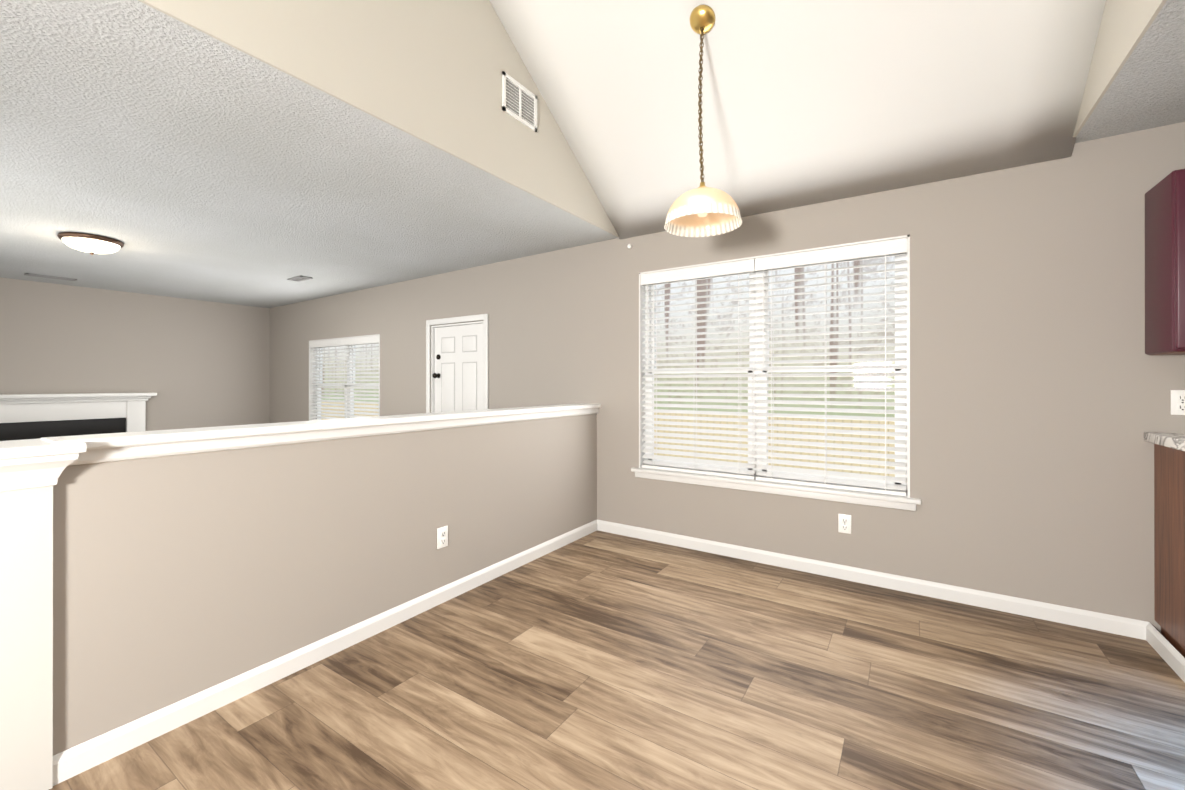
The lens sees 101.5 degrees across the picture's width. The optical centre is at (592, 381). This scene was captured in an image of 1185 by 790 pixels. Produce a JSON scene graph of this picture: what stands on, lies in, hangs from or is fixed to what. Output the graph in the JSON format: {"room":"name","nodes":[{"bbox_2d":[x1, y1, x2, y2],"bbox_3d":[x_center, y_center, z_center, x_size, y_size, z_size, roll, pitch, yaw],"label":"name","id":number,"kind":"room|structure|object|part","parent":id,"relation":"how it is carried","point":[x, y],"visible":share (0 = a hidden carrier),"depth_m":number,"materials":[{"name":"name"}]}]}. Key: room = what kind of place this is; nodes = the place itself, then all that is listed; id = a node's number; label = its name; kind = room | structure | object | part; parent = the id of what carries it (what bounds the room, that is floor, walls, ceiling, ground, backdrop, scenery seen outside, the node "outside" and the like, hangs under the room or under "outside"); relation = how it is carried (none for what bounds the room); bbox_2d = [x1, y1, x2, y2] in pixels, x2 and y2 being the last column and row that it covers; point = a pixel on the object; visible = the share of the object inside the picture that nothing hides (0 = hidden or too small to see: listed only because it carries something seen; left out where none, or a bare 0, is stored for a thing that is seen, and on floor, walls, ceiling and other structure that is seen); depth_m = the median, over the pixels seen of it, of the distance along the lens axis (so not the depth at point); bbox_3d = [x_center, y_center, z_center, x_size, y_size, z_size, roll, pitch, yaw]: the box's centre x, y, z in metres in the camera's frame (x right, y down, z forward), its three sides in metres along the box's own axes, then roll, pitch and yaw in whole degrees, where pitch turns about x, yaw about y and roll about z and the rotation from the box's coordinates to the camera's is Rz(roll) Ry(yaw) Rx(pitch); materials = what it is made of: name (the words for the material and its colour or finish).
{"room":"dining room","nodes":[
{"label":"dining room","id":0,"kind":"room"},
{"bbox_2d":[0,277,269,430],"bbox_3d":[-6.609,-0.065,4.740,0.160,2.600,6.160,0,0,33],"label":"wall","id":1,"kind":"structure","parent":0,"point":[191,363],"depth_m":6.09,"materials":[{"name":"grey paint"}]},
{"bbox_2d":[53,414,596,755],"bbox_3d":[-0.859,0.723,2.795,0.120,1.020,3.070,0,0,33],"label":"wall","id":2,"kind":"structure","parent":0,"point":[176,578],"depth_m":1.97,"materials":[{"name":"grey paint"}]},
{"bbox_2d":[41,403,600,465],"bbox_3d":[-0.859,0.224,2.795,0.200,0.082,3.069,0,0,33],"label":"trim","id":3,"kind":"structure","parent":2,"relation":"on","point":[110,447],"depth_m":2.00,"materials":[{"name":"white wood"}]},
{"bbox_2d":[53,520,596,785],"bbox_3d":[-0.803,1.190,2.757,0.014,0.085,3.070,0,0,33],"label":"baseboard","id":4,"kind":"structure","parent":2,"relation":"attached to","point":[84,756],"depth_m":1.96,"materials":[{"name":"white wood"}]},
{"bbox_2d":[437,525,447,548],"bbox_3d":[-0.838,0.871,2.710,0.008,0.116,0.072,0,0,33],"label":"outlet","id":5,"kind":"object","parent":2,"relation":"attached to","point":[439,538],"depth_m":2.70,"materials":[{"name":"white plastic"}]},
{"bbox_3d":[-0.836,0.871,2.708,0.002,0.076,0.034,0,0,33],"label":"electrical outlet socket on the half wall","id":6,"kind":"part","parent":5,"relation":"part of","materials":[{"name":"white plastic"}]},
{"bbox_2d":[138,0,618,236],"bbox_3d":[-1.429,-2.371,1.420,0.012,2.406,6.000,0,0,33],"label":"wall","id":7,"kind":"structure","parent":0,"point":[429,72],"depth_m":2.34,"materials":[{"name":"grey paint"}]},
{"bbox_2d":[502,71,536,131],"bbox_3d":[-0.432,-1.672,2.906,0.012,0.220,0.300,0,0,33],"label":"air vent","id":8,"kind":"object","parent":7,"relation":"in","point":[519,101],"visible":0.98,"depth_m":2.90,"materials":[{"name":"white metal"}]},
{"bbox_2d":[0,0,1105,307],"bbox_3d":[-2.925,-2.259,2.408,8.882,2.308,6.000,0,0,33],"label":"ceiling","id":9,"kind":"structure","parent":0,"point":[178,158],"depth_m":2.66,"materials":[{"name":"white paint"}]},
{"bbox_2d":[24,273,76,280],"bbox_3d":[-5.701,-1.101,5.101,0.120,0.010,0.360,0,0,33],"label":"ceiling vent","id":10,"kind":"object","parent":9,"relation":"in","point":[48,276],"visible":1,"depth_m":5.09,"materials":[{"name":"grey metal"}]},
{"bbox_2d":[57,232,123,254],"bbox_3d":[-3.961,-1.066,3.833,0.370,0.127,0.370,0,0,33],"label":"light","id":11,"kind":"object","parent":9,"relation":"attached to","point":[91,244],"visible":1,"depth_m":3.74,"materials":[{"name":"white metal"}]},
{"bbox_2d":[287,276,312,281],"bbox_3d":[-3.189,-1.121,5.276,0.300,0.010,0.120,0,0,33],"label":"ceiling vent","id":12,"kind":"object","parent":9,"relation":"in","point":[299,278],"visible":1,"depth_m":5.26,"materials":[{"name":"grey metal"}]},
{"bbox_2d":[664,5,741,236],"bbox_3d":[0.561,-1.340,2.473,0.390,1.090,0.390,0,0,33],"label":"pendant light","id":13,"kind":"object","parent":9,"relation":"hanging from","point":[702,207],"visible":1,"depth_m":2.47,"materials":[{"name":"white glass"}]},
{"bbox_3d":[0.556,-1.415,2.476,0.036,0.816,0.024,0,0,33],"label":"chain","id":14,"kind":"part","parent":13,"relation":"part of","materials":[{"name":"gold metal"}]},
{"bbox_3d":[0.561,-0.881,2.472,0.390,0.172,0.390,0,0,33],"label":"lamp shade","id":15,"kind":"part","parent":13,"relation":"part of","materials":[{"name":"white glass"}]},
{"bbox_3d":[0.561,-0.896,2.472,0.060,0.110,0.060,0,0,33],"label":"bulb","id":16,"kind":"part","parent":13,"relation":"part of","materials":[{"name":"white glass"}]},
{"bbox_2d":[49,530,1184,789],"bbox_3d":[-1.720,1.261,1.607,11.770,0.060,6.320,0,0,33],"label":"floor","id":17,"kind":"structure","parent":0,"point":[599,660],"depth_m":1.88,"materials":[{"name":"brown wood"}]},
{"bbox_2d":[0,486,52,789],"bbox_3d":[-1.747,0.736,1.449,0.164,0.990,0.155,0,0,33],"label":"wall post","id":18,"kind":"object","parent":17,"relation":"on","point":[26,639],"visible":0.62,"depth_m":1.43,"materials":[{"name":"white paint"}]},
{"bbox_2d":[0,438,85,491],"bbox_3d":[-1.747,0.251,1.450,0.284,0.128,0.275,0,0,33],"label":"trim","id":19,"kind":"structure","parent":18,"relation":"on","point":[29,463],"depth_m":1.42,"materials":[{"name":"white wood"}]},
{"bbox_2d":[1146,445,1184,682],"bbox_3d":[2.676,0.759,1.927,0.484,0.947,0.616,0,0,33],"label":"base cabinet","id":20,"kind":"object","parent":17,"relation":"on","point":[1169,464],"depth_m":2.16,"materials":[{"name":"brown wood"}]},
{"bbox_2d":[1144,433,1184,452],"bbox_3d":[3.494,0.261,1.375,2.469,0.045,0.636,0,0,33],"label":"countertop","id":21,"kind":"structure","parent":20,"relation":"on","point":[1169,440],"depth_m":2.14,"materials":[{"name":"beige stone"}]},
{"bbox_3d":[-4.120,1.227,3.191,5.700,0.012,5.999,0,0,33],"label":"carpet floor","id":22,"kind":"structure","parent":17,"relation":"on","visible":0},
{"bbox_2d":[0,393,156,440],"bbox_3d":[-5.923,0.686,5.221,0.450,1.100,1.910,0,0,33],"label":"fireplace mantel","id":23,"kind":"object","parent":22,"relation":"on","point":[29,416],"visible":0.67,"depth_m":5.50,"materials":[{"name":"white wood"}]},
{"bbox_2d":[270,122,1184,632],"bbox_3d":[-0.023,-1.365,4.181,11.770,5.200,0.160,0,0,33],"label":"wall","id":24,"kind":"structure","parent":0,"point":[1042,384],"depth_m":2.72,"materials":[{"name":"grey paint"}]},
{"bbox_2d":[309,334,379,420],"bbox_3d":[-3.167,0.072,6.233,1.750,1.268,0.195,0,0,33],"label":"living room window","id":25,"kind":"structure","parent":24,"relation":"in","point":[316,364],"depth_m":6.25,"materials":[{"name":"white plastic"}]},
{"bbox_3d":[-3.131,0.042,6.287,1.546,1.114,0.004,0,0,33],"label":"glass","id":26,"kind":"part","parent":25,"relation":"part of","materials":[{"name":"clear glass"}]},
{"bbox_2d":[426,314,488,412],"bbox_3d":[-1.373,0.285,5.038,0.930,1.899,0.192,0,0,33],"label":"room door","id":27,"kind":"structure","parent":24,"relation":"in","point":[459,366],"depth_m":5.02,"materials":[{"name":"white wood"}]},
{"bbox_3d":[-1.667,-0.064,5.160,0.060,0.060,0.072,0,0,33],"label":"knob","id":28,"kind":"part","parent":27,"relation":"part of","materials":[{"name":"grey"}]},
{"bbox_2d":[631,235,920,510],"bbox_3d":[1.148,-0.054,3.385,1.900,1.615,0.195,0,0,33],"label":"nook window","id":29,"kind":"structure","parent":24,"relation":"in","point":[756,473],"depth_m":3.27,"materials":[{"name":"white plastic"}]},
{"bbox_3d":[1.183,-0.084,3.439,1.696,1.461,0.004,0,0,33],"label":"glass","id":30,"kind":"part","parent":29,"relation":"part of","materials":[{"name":"clear glass"}]},
{"bbox_3d":[1.148,0.696,3.384,1.900,0.028,0.195,0,0,33],"label":"sill","id":31,"kind":"part","parent":29,"relation":"part of","materials":[{"name":"white wood"}]},
{"bbox_2d":[838,514,850,533],"bbox_3d":[1.574,0.887,3.022,0.072,0.116,0.008,0,0,33],"label":"outlet","id":32,"kind":"object","parent":24,"relation":"attached to","point":[840,523],"depth_m":3.02,"materials":[{"name":"white plastic"}]},
{"bbox_3d":[1.573,0.887,3.020,0.034,0.076,0.002,0,0,33],"label":"electrical outlet under the window","id":33,"kind":"part","parent":32,"relation":"part of","materials":[{"name":"white plastic"}]},
{"bbox_2d":[597,520,1149,639],"bbox_3d":[1.343,1.191,3.171,3.140,0.085,0.014,0,0,33],"label":"baseboard","id":34,"kind":"structure","parent":24,"relation":"attached to","point":[1119,625],"depth_m":2.83,"materials":[{"name":"white wood"}]},
{"bbox_2d":[1145,169,1184,354],"bbox_3d":[2.739,-0.516,2.060,0.449,0.775,0.326,0,0,33],"label":"upper cabinet","id":35,"kind":"object","parent":24,"relation":"attached to","point":[1165,266],"depth_m":2.12,"materials":[{"name":"brown wood"}]},
{"bbox_2d":[1171,390,1184,414],"bbox_3d":[2.743,0.097,2.252,0.072,0.116,0.008,0,0,33],"label":"outlet","id":36,"kind":"object","parent":24,"relation":"attached to","point":[1177,402],"visible":1,"depth_m":2.26,"materials":[{"name":"white plastic"}]},
{"bbox_2d":[1177,394,1184,410],"bbox_3d":[2.741,0.097,2.250,0.034,0.076,0.002,0,0,33],"label":"socket","id":37,"kind":"object","parent":36,"relation":"attached to","point":[1180,397],"depth_m":2.25,"materials":[{"name":"white plastic"}]},
{"bbox_2d":[1073,0,1166,136],"bbox_3d":[0.776,-2.393,-0.036,0.012,2.366,6.000,0,0,33],"label":"wall","id":38,"kind":"structure","parent":0,"point":[1124,26],"depth_m":1.91,"materials":[{"name":"grey paint"}]},
{"bbox_2d":[1075,0,1184,142],"bbox_3d":[1.986,-1.272,-0.836,2.888,0.120,6.000,0,0,33],"label":"ceiling","id":39,"kind":"structure","parent":0,"point":[1145,90],"depth_m":1.99,"materials":[{"name":"white paint"}]},
{"label":"outside","id":40,"kind":"structure","parent":0,"visible":0},
{"bbox_2d":[321,256,894,476],"bbox_3d":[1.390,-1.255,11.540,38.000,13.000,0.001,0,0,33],"label":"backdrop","id":41,"kind":"structure","parent":40,"point":[835,286],"depth_m":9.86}
]}

